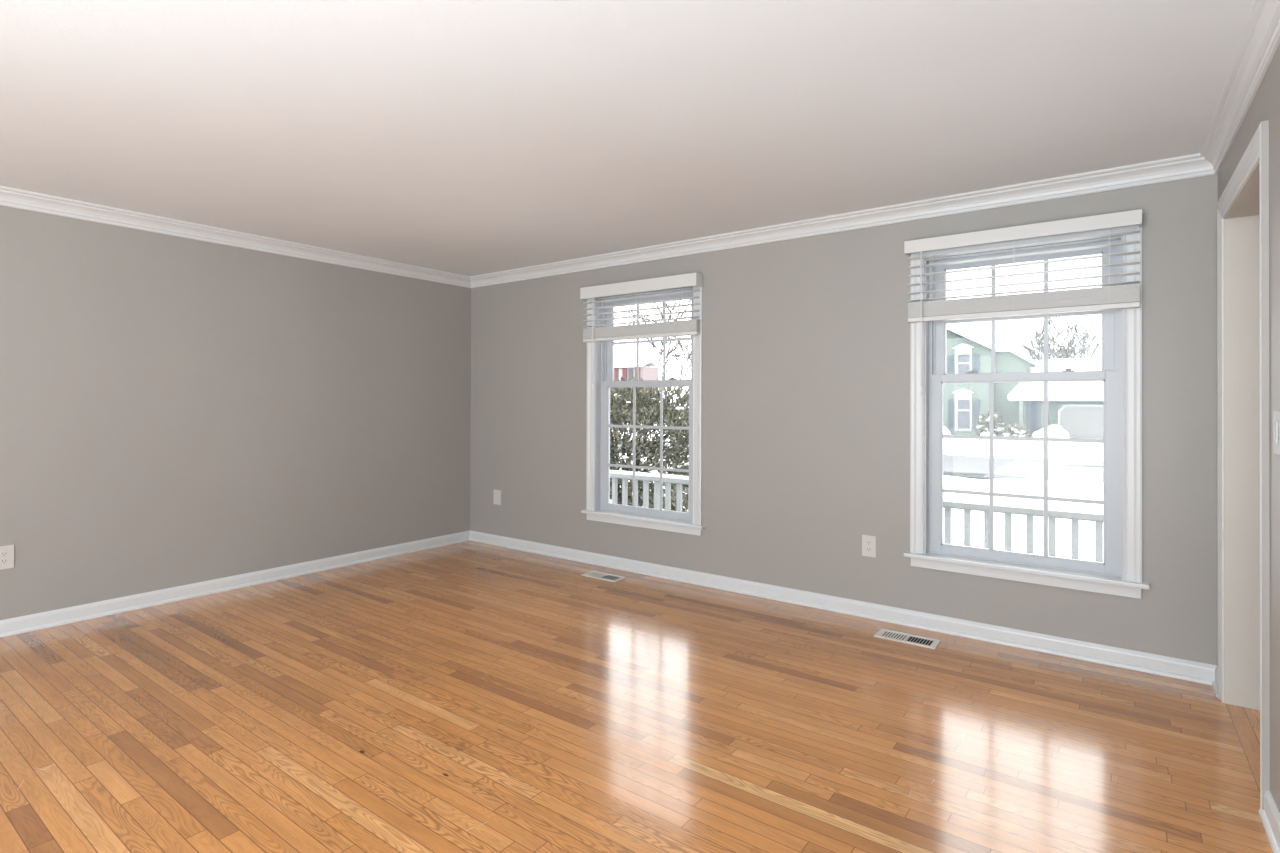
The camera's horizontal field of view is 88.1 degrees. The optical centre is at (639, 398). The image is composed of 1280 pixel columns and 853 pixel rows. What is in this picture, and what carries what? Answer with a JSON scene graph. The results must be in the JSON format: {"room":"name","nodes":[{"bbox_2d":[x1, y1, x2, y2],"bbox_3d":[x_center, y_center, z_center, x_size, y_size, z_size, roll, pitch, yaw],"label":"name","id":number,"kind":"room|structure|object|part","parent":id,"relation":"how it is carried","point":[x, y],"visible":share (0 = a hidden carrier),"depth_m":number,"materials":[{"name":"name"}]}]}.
{"room":"empty living room","nodes":[
{"label":"empty living room","id":0,"kind":"room"},
{"bbox_2d":[0,205,470,619],"bbox_3d":[-3.968,0.069,3.072,0.150,2.440,7.826,0,0,36],"label":"wall","id":1,"kind":"structure","parent":0,"point":[175,411],"depth_m":4.39,"materials":[{"name":"paint"}]},
{"bbox_2d":[0,545,13,569],"bbox_3d":[-3.472,0.866,3.610,0.009,0.127,0.082,0,0,36],"label":"wall outlet","id":2,"kind":"object","parent":1,"relation":"attached to","point":[6,552],"visible":1,"depth_m":3.62,"materials":[{"name":"plastic"}]},
{"bbox_2d":[0,551,7,556],"bbox_3d":[-3.470,0.846,3.609,0.004,0.025,0.034,0,0,36],"label":"receptacle","id":3,"kind":"object","parent":2,"relation":"attached to","point":[2,553],"depth_m":3.61,"materials":[{"name":"plastic"}]},
{"bbox_2d":[0,559,7,563],"bbox_3d":[-3.471,0.885,3.608,0.004,0.025,0.034,0,0,36],"label":"receptacle","id":4,"kind":"object","parent":2,"relation":"attached to","point":[2,561],"depth_m":3.61,"materials":[{"name":"plastic"}]},
{"bbox_2d":[0,530,469,637],"bbox_3d":[-3.902,1.245,3.015,0.024,0.088,7.826,0,0,36],"label":"baseboard","id":5,"kind":"structure","parent":1,"relation":"attached to","point":[22,624],"depth_m":4.38,"materials":[{"name":"paint"}]},
{"bbox_2d":[0,186,470,287],"bbox_3d":[-3.876,-1.105,3.014,0.068,0.092,7.826,0,0,36],"label":"trim","id":6,"kind":"structure","parent":1,"relation":"attached to","point":[9,197],"depth_m":4.37,"materials":[{"name":"paint"}]},
{"bbox_2d":[0,0,1254,276],"bbox_3d":[-1.045,-1.212,0.935,7.392,0.120,8.146,0,0,36],"label":"ceiling","id":7,"kind":"structure","parent":0,"point":[470,138],"depth_m":2.59,"materials":[{"name":"paint"}]},
{"bbox_2d":[0,541,1272,852],"bbox_3d":[-1.028,1.348,0.890,7.512,0.121,8.166,0,0,36],"label":"floor","id":8,"kind":"structure","parent":0,"point":[467,696],"depth_m":2.60,"materials":[{"name":"brown wood"}]},
{"bbox_2d":[581,571,626,581],"bbox_3d":[-0.267,1.308,4.881,0.318,0.006,0.146,0,0,36],"label":"floor vent","id":9,"kind":"object","parent":8,"relation":"in","point":[594,574],"visible":1,"depth_m":4.87,"materials":[{"name":"metal"}]},
{"bbox_2d":[874,628,940,648],"bbox_3d":[1.461,1.307,3.614,0.314,0.007,0.145,0,0,36],"label":"floor vent","id":10,"kind":"object","parent":8,"relation":"in","point":[883,633],"visible":1,"depth_m":3.61,"materials":[{"name":"metal"}]},
{"bbox_2d":[470,174,1217,665],"bbox_3d":[1.320,0.093,4.136,7.392,2.440,0.170,0,0,36],"label":"wall","id":11,"kind":"structure","parent":0,"point":[806,410],"depth_m":4.11,"materials":[{"name":"paint"}]},
{"bbox_2d":[493,490,500,504],"bbox_3d":[-1.284,0.883,5.944,0.094,0.130,0.007,0,0,36],"label":"blank wall plate","id":12,"kind":"object","parent":11,"relation":"attached to","point":[496,493],"visible":1,"depth_m":5.94,"materials":[{"name":"plastic"}]},
{"bbox_2d":[581,275,704,535],"bbox_3d":[0.057,0.043,5.058,1.124,1.860,0.248,0,0,36],"label":"window","id":13,"kind":"structure","parent":11,"relation":"in","point":[599,507],"depth_m":5.13,"materials":[{"name":"paint"}]},
{"bbox_3d":[-0.395,0.004,5.285,0.073,1.768,0.021,0,0,36],"label":"casing","id":14,"kind":"part","parent":13,"relation":"part of","materials":[{"name":"paint"}]},
{"bbox_2d":[580,273,701,389],"bbox_3d":[-0.023,-0.474,4.944,1.075,0.813,0.090,0,0,36],"label":"window blind","id":15,"kind":"object","parent":13,"relation":"attached to","point":[684,327],"visible":1,"depth_m":4.91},
{"bbox_3d":[-0.014,-0.464,4.954,1.055,0.024,0.052,0,0,36],"label":"rail","id":16,"kind":"part","parent":15,"relation":"part of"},
{"bbox_3d":[0.057,0.371,5.058,0.880,1.025,0.030,0,0,36],"label":"sash","id":17,"kind":"part","parent":13,"relation":"part of","materials":[{"name":"plastic"}]},
{"bbox_2d":[609,387,688,509],"bbox_3d":[0.057,0.371,5.058,0.770,0.937,0.008,0,0,36],"label":"grille","id":18,"kind":"object","parent":13,"relation":"attached to","point":[614,506],"depth_m":5.10,"materials":[{"name":"plastic"}]},
{"bbox_3d":[0.084,-0.440,5.094,0.852,0.683,0.030,0,0,36],"label":"sash","id":19,"kind":"part","parent":13,"relation":"part of","materials":[{"name":"plastic"}]},
{"bbox_2d":[613,302,690,379],"bbox_3d":[0.084,-0.446,5.094,0.754,0.615,0.008,0,0,36],"label":"grille","id":20,"kind":"object","parent":13,"relation":"attached to","point":[664,339],"depth_m":5.16,"materials":[{"name":"plastic"}]},
{"bbox_3d":[0.407,0.004,4.692,0.073,1.768,0.021,0,0,36],"label":"casing","id":21,"kind":"part","parent":13,"relation":"part of","materials":[{"name":"paint"}]},
{"bbox_2d":[470,153,1215,287],"bbox_3d":[0.522,-1.081,4.587,5.273,0.092,0.068,0,0,36],"label":"trim","id":22,"kind":"structure","parent":11,"relation":"attached to","point":[1193,165],"depth_m":3.85,"materials":[{"name":"paint"}]},
{"bbox_2d":[470,530,1216,684],"bbox_3d":[0.527,1.269,4.592,5.273,0.088,0.024,0,0,36],"label":"baseboard","id":23,"kind":"structure","parent":11,"relation":"attached to","point":[1193,671],"depth_m":3.84,"materials":[{"name":"paint"}]},
{"bbox_2d":[862,535,875,557],"bbox_3d":[1.377,0.884,3.977,0.082,0.127,0.009,0,0,36],"label":"wall outlet","id":24,"kind":"object","parent":11,"relation":"attached to","point":[868,542],"visible":1,"depth_m":3.97,"materials":[{"name":"plastic"}]},
{"bbox_2d":[904,225,1149,598],"bbox_3d":[2.050,0.043,3.586,1.124,1.860,0.248,0,0,36],"label":"window","id":25,"kind":"structure","parent":11,"relation":"in","point":[1119,573],"depth_m":3.49,"materials":[{"name":"paint"}]},
{"bbox_3d":[1.598,0.003,3.812,0.073,1.768,0.021,0,0,36],"label":"casing","id":26,"kind":"part","parent":25,"relation":"part of","materials":[{"name":"paint"}]},
{"bbox_2d":[904,209,1141,394],"bbox_3d":[1.962,-0.462,3.477,1.082,0.877,0.090,0,0,36],"label":"window blind","id":27,"kind":"object","parent":25,"relation":"attached to","point":[1122,296],"visible":1,"depth_m":3.43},
{"bbox_3d":[1.972,-0.452,3.487,1.060,0.024,0.052,0,0,36],"label":"rail","id":28,"kind":"part","parent":27,"relation":"part of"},
{"bbox_3d":[2.303,-0.655,3.244,0.002,0.410,0.055,0,0,36],"label":"ladder cord","id":29,"kind":"part","parent":27,"relation":"part of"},
{"bbox_2d":[943,382,1102,555],"bbox_3d":[2.050,0.370,3.585,0.770,0.937,0.008,0,0,36],"label":"grille","id":30,"kind":"object","parent":25,"relation":"attached to","point":[991,551],"depth_m":3.62,"materials":[{"name":"plastic"}]},
{"bbox_2d":[946,260,1101,372],"bbox_3d":[2.077,-0.446,3.622,0.754,0.615,0.008,0,0,36],"label":"grille","id":31,"kind":"object","parent":25,"relation":"attached to","point":[993,320],"depth_m":3.68,"materials":[{"name":"plastic"}]},
{"bbox_3d":[2.050,0.370,3.585,0.880,1.025,0.030,0,0,36],"label":"sash","id":32,"kind":"part","parent":25,"relation":"part of","materials":[{"name":"plastic"}]},
{"bbox_3d":[2.077,-0.440,3.622,0.852,0.683,0.030,0,0,36],"label":"sash","id":33,"kind":"part","parent":25,"relation":"part of","materials":[{"name":"plastic"}]},
{"bbox_3d":[2.002,-0.844,3.520,1.070,0.073,0.021,0,0,36],"label":"casing","id":34,"kind":"part","parent":25,"relation":"part of","materials":[{"name":"paint"}]},
{"bbox_3d":[2.400,0.003,3.220,0.073,1.768,0.021,0,0,36],"label":"casing","id":35,"kind":"part","parent":25,"relation":"part of","materials":[{"name":"paint"}]},
{"bbox_2d":[1218,44,1279,812],"bbox_3d":[0.443,0.068,-0.186,0.120,2.440,7.828,0,0,35],"label":"wall","id":36,"kind":"structure","parent":0,"point":[1265,105],"depth_m":2.03,"materials":[{"name":"paint"}]},
{"bbox_2d":[1212,666,1217,696],"bbox_3d":[2.596,1.268,2.974,0.024,0.088,0.168,0,0,35],"label":"baseboard","id":37,"kind":"structure","parent":36,"relation":"attached to","point":[1215,683],"depth_m":2.98,"materials":[{"name":"paint"}]},
{"bbox_2d":[1200,0,1279,173],"bbox_3d":[0.370,-1.106,-0.126,0.068,0.092,7.828,0,0,35],"label":"trim","id":38,"kind":"structure","parent":36,"relation":"attached to","point":[1260,40],"depth_m":2.24,"materials":[{"name":"paint"}]},
{"bbox_2d":[1217,120,1269,809],"bbox_3d":[2.307,0.218,2.455,0.145,2.179,1.026,0,0,35],"label":"door frame","id":39,"kind":"structure","parent":36,"relation":"in","point":[1243,594],"depth_m":2.81,"materials":[{"name":"paint"}]},
{"bbox_3d":[2.536,0.236,2.886,0.021,2.150,0.056,0,0,36],"label":"casing","id":40,"kind":"part","parent":39,"relation":"part of","materials":[{"name":"paint"}]},
{"bbox_3d":[2.261,-0.829,2.498,0.020,0.085,1.022,0,0,35],"label":"casing","id":41,"kind":"part","parent":39,"relation":"part of","materials":[{"name":"paint"}]},
{"bbox_3d":[1.981,0.225,2.102,0.020,2.160,0.066,0,0,36],"label":"casing","id":42,"kind":"part","parent":39,"relation":"part of","materials":[{"name":"paint"}]},
{"bbox_2d":[1259,789,1279,852],"bbox_3d":[0.038,1.240,-0.632,0.024,0.088,6.646,0,0,35],"label":"baseboard","id":43,"kind":"structure","parent":36,"relation":"attached to","point":[1270,816],"depth_m":1.98,"materials":[{"name":"paint"}]},
{"bbox_2d":[1273,411,1279,454],"bbox_3d":[1.875,0.099,1.948,0.013,0.128,0.100,0,0,35],"label":"light switch","id":44,"kind":"object","parent":36,"relation":"attached to","point":[1276,414],"visible":1,"depth_m":1.94,"materials":[{"name":"plastic"}]},
{"bbox_3d":[1.864,0.098,1.941,0.004,0.058,0.004,0,0,35],"label":"slide lever","id":45,"kind":"part","parent":44,"relation":"part of","materials":[{"name":"plastic"}]},
{"label":"outside","id":46,"kind":"structure","parent":0,"visible":0},
{"bbox_2d":[618,453,1102,560],"bbox_3d":[-5.371,1.982,18.812,59.000,0.822,12.100,0,0,36],"label":"ground","id":47,"kind":"structure","parent":46,"point":[1089,490],"depth_m":11.76,"materials":[{"name":"white snow"}]},
{"bbox_2d":[610,375,688,506],"bbox_3d":[-0.224,0.873,10.277,4.086,2.512,2.648,0,0,36],"label":"evergreen shrub","id":48,"kind":"object","parent":47,"relation":"on","point":[647,403],"visible":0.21,"depth_m":9.36,"materials":[{"name":"green plant"}]},
{"bbox_2d":[622,299,690,456],"bbox_3d":[1.217,-0.619,15.513,3.211,5.512,4.723,0,0,-9],"label":"bare tree","id":49,"kind":"object","parent":47,"relation":"on","point":[678,343],"visible":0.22,"depth_m":15.83,"materials":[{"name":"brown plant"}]},
{"bbox_2d":[638,485,687,511],"bbox_3d":[0.515,1.664,7.952,1.491,1.303,1.068,0,0,36],"label":"evergreen shrub","id":50,"kind":"object","parent":47,"relation":"on","point":[673,498],"visible":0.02,"depth_m":7.85,"materials":[{"name":"green plant"}]},
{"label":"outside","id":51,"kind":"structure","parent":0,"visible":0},
{"bbox_2d":[611,414,1102,460],"bbox_3d":[4.204,2.542,89.820,180.000,0.326,90.500,0,0,36],"label":"ground","id":52,"kind":"structure","parent":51,"point":[1003,448],"depth_m":29.26,"materials":[{"name":"white snow"}]},
{"bbox_2d":[614,358,662,418],"bbox_3d":[-2.492,-0.871,78.320,9.900,7.700,4.000,0,0,36],"label":"house","id":53,"kind":"structure","parent":52,"relation":"on","point":[648,367],"depth_m":75.72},
{"bbox_2d":[614,368,618,380],"bbox_3d":[-2.724,-2.541,76.576,0.600,2.020,0.100,0,0,36],"label":"shutter","id":54,"kind":"object","parent":53,"relation":"hanging from","point":[616,370],"depth_m":76.52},
{"bbox_2d":[622,368,626,379],"bbox_3d":[-1.759,-2.541,75.863,0.600,2.020,0.100,0,0,36],"label":"shutter","id":55,"kind":"object","parent":53,"relation":"hanging from","point":[624,370],"depth_m":75.82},
{"bbox_3d":[-1.060,-2.556,75.378,0.600,1.850,0.050,0,0,36],"label":"pane","id":56,"kind":"part","parent":53,"relation":"part of","materials":[{"name":"clear glass"}]},
{"bbox_2d":[943,426,950,434],"bbox_3d":[19.681,2.306,43.612,1.647,1.302,1.061,0,0,36],"label":"heap","id":57,"kind":"object","parent":52,"relation":"on","point":[946,431],"visible":0.2,"depth_m":43.16,"materials":[{"name":"white snow"}]},
{"bbox_2d":[980,432,994,435],"bbox_3d":[20.625,2.501,39.326,1.085,1.076,0.831,0,0,36],"label":"heap","id":58,"kind":"object","parent":52,"relation":"on","point":[982,433],"visible":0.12,"depth_m":39.19,"materials":[{"name":"white snow"}]},
{"bbox_2d":[975,410,1006,435],"bbox_3d":[22.011,1.750,41.418,1.902,2.411,1.680,0,0,36],"label":"shrub","id":59,"kind":"object","parent":52,"relation":"on","point":[999,426],"visible":0.7,"depth_m":41.12,"materials":[{"name":"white plant"}]},
{"bbox_2d":[1000,423,1031,440],"bbox_3d":[21.883,2.119,38.422,1.655,1.506,1.376,0,0,36],"label":"shrub","id":60,"kind":"object","parent":52,"relation":"on","point":[1014,430],"visible":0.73,"depth_m":38.14,"materials":[{"name":"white plant"}]},
{"bbox_2d":[943,324,1102,438],"bbox_3d":[26.916,-1.516,44.333,23.400,8.850,13.120,0,0,36],"label":"house","id":61,"kind":"structure","parent":52,"relation":"on","point":[1077,407],"depth_m":42.25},
{"bbox_2d":[948,400,954,427],"bbox_3d":[20.830,0.997,44.240,0.420,1.920,0.072,0,0,36],"label":"shutter","id":62,"kind":"object","parent":61,"relation":"hanging from","point":[951,403],"depth_m":44.21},
{"bbox_2d":[948,355,954,373],"bbox_3d":[20.841,-2.128,44.256,0.420,1.630,0.072,0,0,36],"label":"shutter","id":63,"kind":"object","parent":61,"relation":"hanging from","point":[951,358],"depth_m":44.22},
{"bbox_3d":[21.445,1.012,43.793,0.720,1.990,0.040,0,0,36],"label":"pane","id":64,"kind":"part","parent":61,"relation":"part of","materials":[{"name":"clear glass"}]},
{"bbox_3d":[21.456,-2.113,43.809,0.720,1.700,0.040,0,0,36],"label":"pane","id":65,"kind":"part","parent":61,"relation":"part of","materials":[{"name":"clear glass"}]},
{"bbox_2d":[972,400,978,428],"bbox_3d":[22.020,0.997,43.360,0.420,1.920,0.072,0,0,36],"label":"shutter","id":66,"kind":"object","parent":61,"relation":"hanging from","point":[975,403],"depth_m":43.35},
{"bbox_2d":[972,354,978,372],"bbox_3d":[22.031,-2.128,43.376,0.420,1.630,0.072,0,0,36],"label":"shutter","id":67,"kind":"object","parent":61,"relation":"hanging from","point":[975,357],"depth_m":43.36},
{"bbox_3d":[23.413,1.381,39.339,0.800,2.380,0.120,0,0,36],"label":"entry door","id":68,"kind":"part","parent":61,"relation":"part of","materials":[{"name":"paint"}]},
{"bbox_3d":[23.395,1.341,39.315,1.000,2.460,0.140,0,0,36],"label":"door frame","id":69,"kind":"part","parent":61,"relation":"part of","materials":[{"name":"green"}]},
{"bbox_3d":[26.575,1.545,36.938,5.480,2.450,0.100,0,0,36],"label":"garage trim","id":70,"kind":"part","parent":61,"relation":"part of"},
{"bbox_2d":[1032,425,1069,441],"bbox_3d":[23.252,2.505,37.387,1.967,2.085,1.469,0,0,36],"label":"heap","id":71,"kind":"object","parent":52,"relation":"on","point":[1054,431],"visible":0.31,"depth_m":37.00,"materials":[{"name":"white snow"}]},
{"bbox_2d":[1017,317,1101,362],"bbox_3d":[33.308,-2.568,52.788,6.558,10.805,9.973,0,0,45],"label":"bare tree","id":72,"kind":"object","parent":52,"relation":"on","point":[1066,353],"visible":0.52,"depth_m":52.07,"materials":[{"name":"grey plant"}]},
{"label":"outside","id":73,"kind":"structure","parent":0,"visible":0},
{"bbox_3d":[0.552,1.749,5.794,12.000,0.140,1.564,0,0,36],"label":"porch deck","id":74,"kind":"object","parent":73,"visible":0},
{"bbox_2d":[610,470,1102,561],"bbox_3d":[1.171,1.263,6.212,10.700,1.120,0.100,0,0,36],"label":"porch railing","id":75,"kind":"object","parent":74,"relation":"on","point":[1009,508],"visible":0.15,"depth_m":5.08,"materials":[{"name":"paint"}]},
{"bbox_3d":[1.173,0.841,6.214,10.500,0.055,0.090,0,0,36],"label":"rail","id":76,"kind":"part","parent":75,"relation":"part of","materials":[{"name":"paint"}]},
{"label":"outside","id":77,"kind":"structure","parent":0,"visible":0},
{"bbox_2d":[614,440,1102,481],"bbox_3d":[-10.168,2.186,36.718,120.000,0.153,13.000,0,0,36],"label":"street","id":78,"kind":"structure","parent":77,"point":[1013,466],"depth_m":21.32,"materials":[{"name":"white snow"}]}
]}

